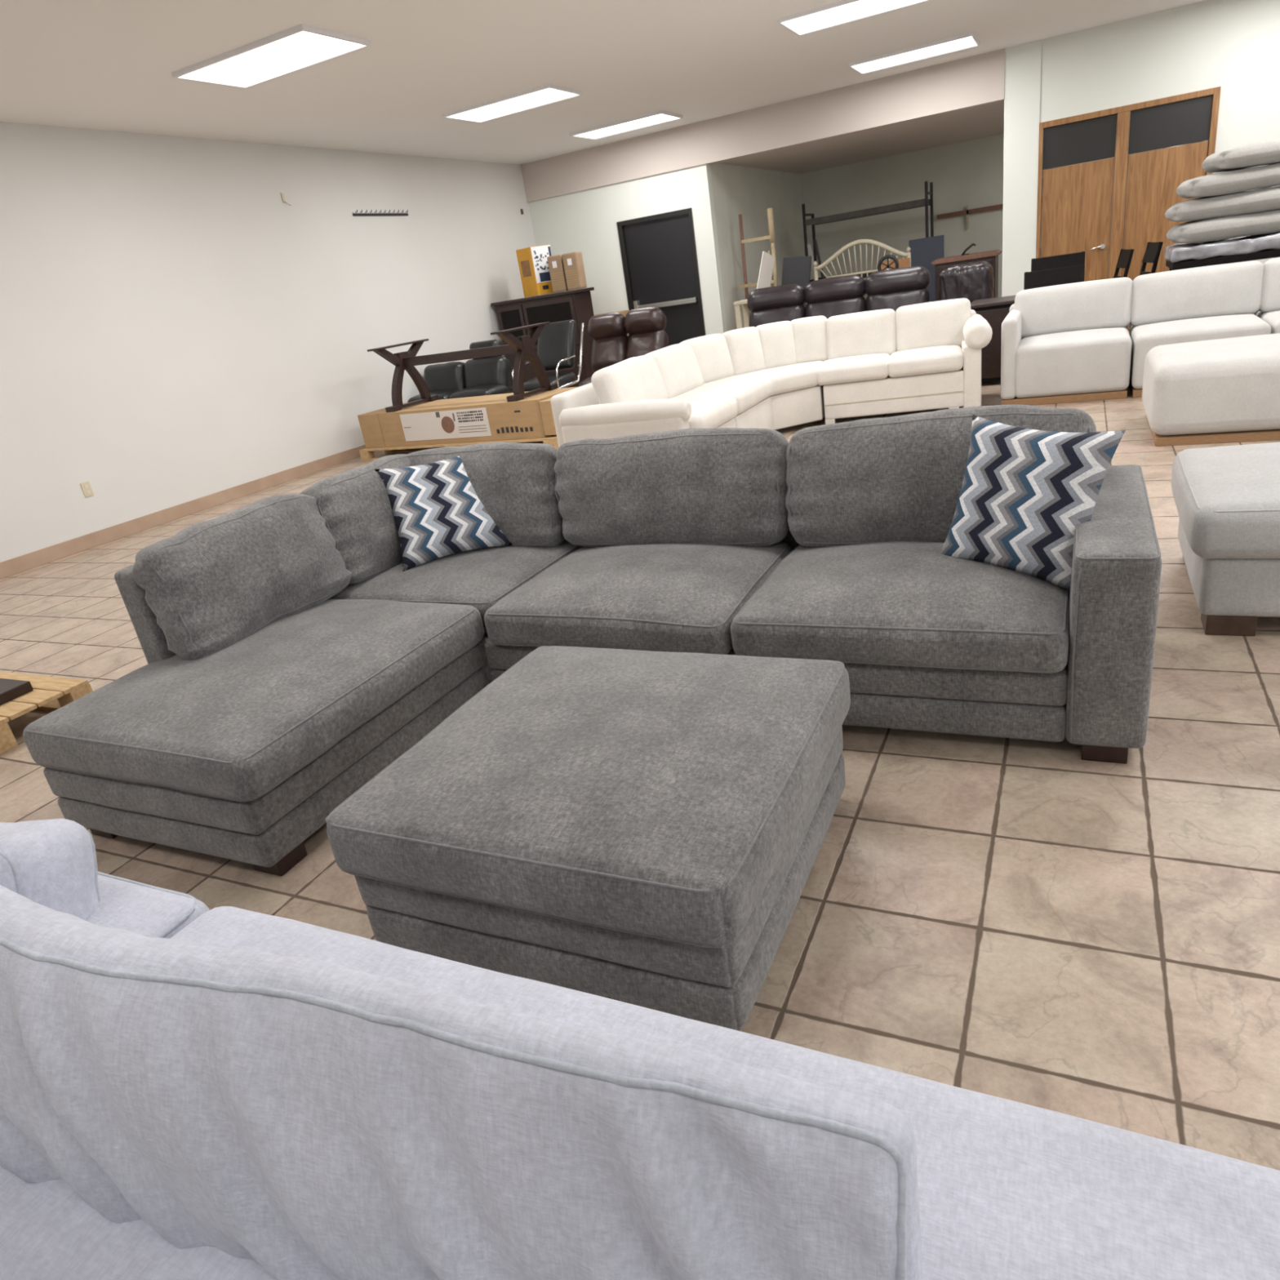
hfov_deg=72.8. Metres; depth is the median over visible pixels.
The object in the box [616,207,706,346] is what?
door
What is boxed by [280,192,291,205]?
wall bracket
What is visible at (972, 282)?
cushion
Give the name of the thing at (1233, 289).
cushion
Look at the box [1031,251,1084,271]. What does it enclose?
dining chair
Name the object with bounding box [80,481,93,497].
wall outlet
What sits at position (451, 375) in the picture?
cushion
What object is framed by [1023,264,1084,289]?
dining chair
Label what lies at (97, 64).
ceiling
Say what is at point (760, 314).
cushion
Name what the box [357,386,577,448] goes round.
carton
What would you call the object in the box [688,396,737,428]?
seat cushion
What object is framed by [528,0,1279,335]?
wall
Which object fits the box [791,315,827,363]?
cushion
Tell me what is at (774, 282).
ladder
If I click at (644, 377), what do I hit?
cushion
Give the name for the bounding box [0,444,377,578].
baseboard
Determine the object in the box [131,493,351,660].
cushion
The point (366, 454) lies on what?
wooden pallet
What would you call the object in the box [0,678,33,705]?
wooden board
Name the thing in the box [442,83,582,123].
recessed light
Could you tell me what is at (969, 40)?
recessed light
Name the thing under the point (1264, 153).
pillow
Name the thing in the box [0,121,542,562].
wall
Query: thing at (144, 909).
seat cushion
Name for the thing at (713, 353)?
cushion
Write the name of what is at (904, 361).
seat cushion
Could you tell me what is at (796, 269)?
framed picture
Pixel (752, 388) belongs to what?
seat cushion
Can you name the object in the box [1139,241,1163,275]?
dining chair
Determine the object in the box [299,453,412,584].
cushion
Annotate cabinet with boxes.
[490,287,594,392]
[970,295,1015,382]
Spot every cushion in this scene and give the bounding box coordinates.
[0,818,98,920]
[0,884,922,1279]
[22,599,484,801]
[85,874,208,938]
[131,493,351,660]
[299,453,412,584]
[329,539,582,633]
[407,389,460,402]
[407,442,565,547]
[423,361,465,391]
[448,383,511,399]
[464,355,512,391]
[484,542,791,654]
[553,427,789,546]
[577,376,591,386]
[591,334,627,372]
[591,355,667,404]
[626,329,668,359]
[644,342,703,399]
[668,360,823,414]
[679,333,733,383]
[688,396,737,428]
[721,326,764,375]
[730,542,1070,671]
[749,304,805,327]
[755,320,796,368]
[785,404,1096,547]
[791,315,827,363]
[804,296,866,319]
[817,353,890,385]
[826,308,896,359]
[866,288,930,311]
[888,345,963,377]
[895,297,971,351]
[938,261,994,302]
[1013,277,1133,338]
[1129,260,1263,326]
[1171,442,1279,558]
[1258,257,1279,312]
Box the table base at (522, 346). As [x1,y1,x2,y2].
[367,321,558,412]
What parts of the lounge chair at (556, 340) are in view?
seat, backrest, frame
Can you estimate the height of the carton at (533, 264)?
0.600 m
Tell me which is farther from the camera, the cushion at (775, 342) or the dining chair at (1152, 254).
the dining chair at (1152, 254)
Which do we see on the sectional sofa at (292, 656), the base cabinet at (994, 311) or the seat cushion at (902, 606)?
the seat cushion at (902, 606)
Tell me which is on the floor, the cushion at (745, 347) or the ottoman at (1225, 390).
the ottoman at (1225, 390)
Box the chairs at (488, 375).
[407,339,512,402]
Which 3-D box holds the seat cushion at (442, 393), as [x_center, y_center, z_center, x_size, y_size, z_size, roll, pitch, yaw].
[-2.443,-2.902,10.535,0.606,0.234,0.578,1,24,23]
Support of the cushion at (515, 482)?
on the sectional sofa at (292, 656)
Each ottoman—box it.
[325,645,850,1031]
[1142,333,1279,446]
[1171,442,1279,635]
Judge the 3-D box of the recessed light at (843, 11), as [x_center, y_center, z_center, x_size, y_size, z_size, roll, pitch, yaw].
[1.800,-5.119,7.019,1.240,0.030,0.640,3,25,26]
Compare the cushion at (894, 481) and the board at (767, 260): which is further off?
the board at (767, 260)
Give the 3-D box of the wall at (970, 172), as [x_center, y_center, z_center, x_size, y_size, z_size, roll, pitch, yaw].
[5.469,-7.095,14.535,5.780,3.150,0.100,3,25,26]
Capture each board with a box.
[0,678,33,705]
[756,251,774,288]
[880,257,910,270]
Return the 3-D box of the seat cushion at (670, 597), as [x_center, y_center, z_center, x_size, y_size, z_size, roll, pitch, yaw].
[0.013,-0.199,3.143,0.926,0.198,0.805,3,25,26]
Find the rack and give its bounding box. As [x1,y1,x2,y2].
[801,181,933,282]
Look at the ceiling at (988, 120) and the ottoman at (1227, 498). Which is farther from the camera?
the ceiling at (988, 120)
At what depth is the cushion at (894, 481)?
2.84 m
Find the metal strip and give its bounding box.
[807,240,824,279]
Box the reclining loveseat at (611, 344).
[577,306,668,386]
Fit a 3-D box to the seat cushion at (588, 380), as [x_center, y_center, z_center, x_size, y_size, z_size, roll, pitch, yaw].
[-0.376,-2.761,9.401,0.440,0.233,0.608,1,24,22]
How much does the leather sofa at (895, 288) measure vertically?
1.079 m
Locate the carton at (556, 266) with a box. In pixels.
[546,254,568,293]
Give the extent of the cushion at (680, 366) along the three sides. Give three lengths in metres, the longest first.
0.766 x 0.426 x 0.219 m
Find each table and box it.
[733,298,749,328]
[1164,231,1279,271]
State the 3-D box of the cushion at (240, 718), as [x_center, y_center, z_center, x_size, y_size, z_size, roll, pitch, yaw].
[-1.218,0.109,2.870,0.990,0.193,1.125,3,25,26]
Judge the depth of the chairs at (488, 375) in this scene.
10.33 m
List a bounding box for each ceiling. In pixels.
[0,0,1206,164]
[717,101,1004,173]
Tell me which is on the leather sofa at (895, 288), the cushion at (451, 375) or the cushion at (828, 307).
the cushion at (828, 307)
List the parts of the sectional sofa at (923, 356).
frame, frame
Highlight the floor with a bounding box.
[0,329,1279,1170]
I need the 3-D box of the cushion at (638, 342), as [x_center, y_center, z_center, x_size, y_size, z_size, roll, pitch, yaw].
[0.071,-3.131,9.357,0.444,0.454,0.278,1,-6,22]
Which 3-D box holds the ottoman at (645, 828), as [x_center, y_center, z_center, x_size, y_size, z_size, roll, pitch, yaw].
[-0.057,0.382,2.107,0.973,0.451,0.968,3,25,26]
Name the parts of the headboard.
post, rail, post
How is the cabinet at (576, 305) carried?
on the floor
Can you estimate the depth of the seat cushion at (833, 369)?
7.22 m
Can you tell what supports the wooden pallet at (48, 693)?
on the floor
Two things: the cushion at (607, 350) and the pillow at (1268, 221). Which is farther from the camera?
the cushion at (607, 350)
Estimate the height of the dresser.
1.193 m
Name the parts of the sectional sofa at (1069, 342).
frame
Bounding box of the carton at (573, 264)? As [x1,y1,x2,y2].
[562,251,586,290]
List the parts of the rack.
post, post, post, post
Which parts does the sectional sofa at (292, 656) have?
frame, frame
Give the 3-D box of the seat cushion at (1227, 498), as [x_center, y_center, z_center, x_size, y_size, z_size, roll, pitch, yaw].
[2.478,-0.504,2.871,1.195,0.223,0.907,3,25,26]
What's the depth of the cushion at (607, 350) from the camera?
9.39 m
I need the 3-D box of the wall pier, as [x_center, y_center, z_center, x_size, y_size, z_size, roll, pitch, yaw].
[4.561,-5.238,10.382,0.370,3.150,0.520,3,25,26]
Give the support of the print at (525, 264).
attached to the carton at (533, 264)
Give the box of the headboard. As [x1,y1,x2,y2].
[813,239,911,280]
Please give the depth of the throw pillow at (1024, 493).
2.45 m
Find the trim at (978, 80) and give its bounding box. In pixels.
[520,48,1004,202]
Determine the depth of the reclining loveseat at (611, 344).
9.29 m
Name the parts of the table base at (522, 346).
plate, curved leg, foot rail, curved leg, curved leg, plate, foot rail, curved leg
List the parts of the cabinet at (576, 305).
panel, door, door, panel, door, door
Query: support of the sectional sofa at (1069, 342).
on the floor
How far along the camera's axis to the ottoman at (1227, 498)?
2.82 m
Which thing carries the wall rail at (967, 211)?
attached to the wall at (970, 172)
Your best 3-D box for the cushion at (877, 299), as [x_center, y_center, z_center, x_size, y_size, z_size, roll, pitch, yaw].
[2.756,-3.532,9.294,0.664,0.448,0.279,2,12,24]
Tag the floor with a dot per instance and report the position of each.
(1037, 923)
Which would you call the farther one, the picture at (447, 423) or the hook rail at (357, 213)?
the hook rail at (357, 213)
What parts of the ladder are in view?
post, post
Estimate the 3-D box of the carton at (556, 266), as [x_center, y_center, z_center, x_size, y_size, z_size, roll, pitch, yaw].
[-1.075,-4.912,11.634,0.200,0.450,0.243,-1,23,19]
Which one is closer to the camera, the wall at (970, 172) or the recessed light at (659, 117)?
the recessed light at (659, 117)
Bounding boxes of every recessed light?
[171,23,371,88]
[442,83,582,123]
[569,110,683,139]
[777,0,929,35]
[848,31,979,74]
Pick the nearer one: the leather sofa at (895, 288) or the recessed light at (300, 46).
the recessed light at (300, 46)
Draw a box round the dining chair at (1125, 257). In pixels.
[1113,248,1134,278]
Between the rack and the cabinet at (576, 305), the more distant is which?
the rack
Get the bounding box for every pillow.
[374,456,512,571]
[941,414,1125,591]
[1164,186,1279,222]
[1166,208,1279,243]
[1176,162,1279,198]
[1201,137,1279,173]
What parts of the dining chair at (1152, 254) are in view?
leg, rail, leg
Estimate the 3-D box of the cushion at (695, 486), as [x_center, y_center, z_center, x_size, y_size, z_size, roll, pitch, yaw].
[0.104,-0.567,3.295,0.964,0.448,0.220,3,14,26]
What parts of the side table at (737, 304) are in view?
leg, leg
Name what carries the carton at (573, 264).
on the cabinet at (576, 305)
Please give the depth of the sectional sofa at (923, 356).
7.18 m
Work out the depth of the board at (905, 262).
11.65 m
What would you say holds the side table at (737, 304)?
on the floor
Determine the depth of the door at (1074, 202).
9.74 m
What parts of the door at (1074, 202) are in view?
transom pane, lever, transom pane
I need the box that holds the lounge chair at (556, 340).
[511,320,583,391]
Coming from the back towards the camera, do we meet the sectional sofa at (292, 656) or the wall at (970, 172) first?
the wall at (970, 172)
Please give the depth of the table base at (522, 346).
8.84 m
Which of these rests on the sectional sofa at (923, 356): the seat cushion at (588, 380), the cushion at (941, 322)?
the cushion at (941, 322)
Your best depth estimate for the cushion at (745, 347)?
7.62 m
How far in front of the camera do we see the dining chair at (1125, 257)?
9.02 m
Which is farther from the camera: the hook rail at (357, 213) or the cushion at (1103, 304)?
the hook rail at (357, 213)
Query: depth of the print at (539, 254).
11.62 m
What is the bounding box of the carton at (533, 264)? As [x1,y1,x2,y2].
[515,244,554,297]
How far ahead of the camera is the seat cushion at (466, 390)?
10.13 m
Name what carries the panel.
on the floor
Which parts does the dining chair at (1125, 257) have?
leg, rail, leg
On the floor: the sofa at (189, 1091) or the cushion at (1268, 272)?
the sofa at (189, 1091)
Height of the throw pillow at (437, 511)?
0.386 m
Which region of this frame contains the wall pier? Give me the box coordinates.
[1001,40,1041,297]
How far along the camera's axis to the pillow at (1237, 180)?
6.91 m
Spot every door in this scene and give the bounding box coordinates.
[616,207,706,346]
[1035,86,1221,329]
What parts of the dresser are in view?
drawer, bent handle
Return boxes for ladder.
[736,208,777,313]
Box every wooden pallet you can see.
[0,671,93,754]
[359,434,559,461]
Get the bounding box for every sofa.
[0,818,1279,1279]
[22,404,1161,875]
[551,297,992,446]
[746,261,994,327]
[1000,257,1279,405]
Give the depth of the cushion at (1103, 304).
7.10 m
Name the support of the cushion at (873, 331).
on the sectional sofa at (923, 356)
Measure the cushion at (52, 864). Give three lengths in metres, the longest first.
0.589 x 0.296 x 0.219 m
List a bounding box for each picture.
[440,416,454,433]
[781,256,811,288]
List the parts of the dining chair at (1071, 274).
leg, leg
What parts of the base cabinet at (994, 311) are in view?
door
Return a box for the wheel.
[877,254,898,271]
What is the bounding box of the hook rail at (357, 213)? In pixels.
[352,209,408,216]
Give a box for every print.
[520,259,531,277]
[530,244,551,283]
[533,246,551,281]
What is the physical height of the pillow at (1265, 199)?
0.176 m
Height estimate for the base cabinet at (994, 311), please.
0.690 m
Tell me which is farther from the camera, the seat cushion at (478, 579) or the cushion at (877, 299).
the cushion at (877, 299)
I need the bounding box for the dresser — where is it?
[931,243,1002,301]
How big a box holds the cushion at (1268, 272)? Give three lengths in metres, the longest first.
0.939 x 0.399 x 0.210 m
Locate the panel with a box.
[908,235,944,302]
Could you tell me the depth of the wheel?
11.33 m
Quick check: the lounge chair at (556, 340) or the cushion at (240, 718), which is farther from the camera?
the lounge chair at (556, 340)
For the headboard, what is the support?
on the floor
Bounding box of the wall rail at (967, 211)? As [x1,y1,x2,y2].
[937,204,1003,229]
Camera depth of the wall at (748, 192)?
13.09 m
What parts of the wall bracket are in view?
plate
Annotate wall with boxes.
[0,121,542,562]
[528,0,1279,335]
[710,163,804,331]
[800,112,1161,298]
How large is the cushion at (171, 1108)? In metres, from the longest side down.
1.676 x 0.425 x 0.150 m

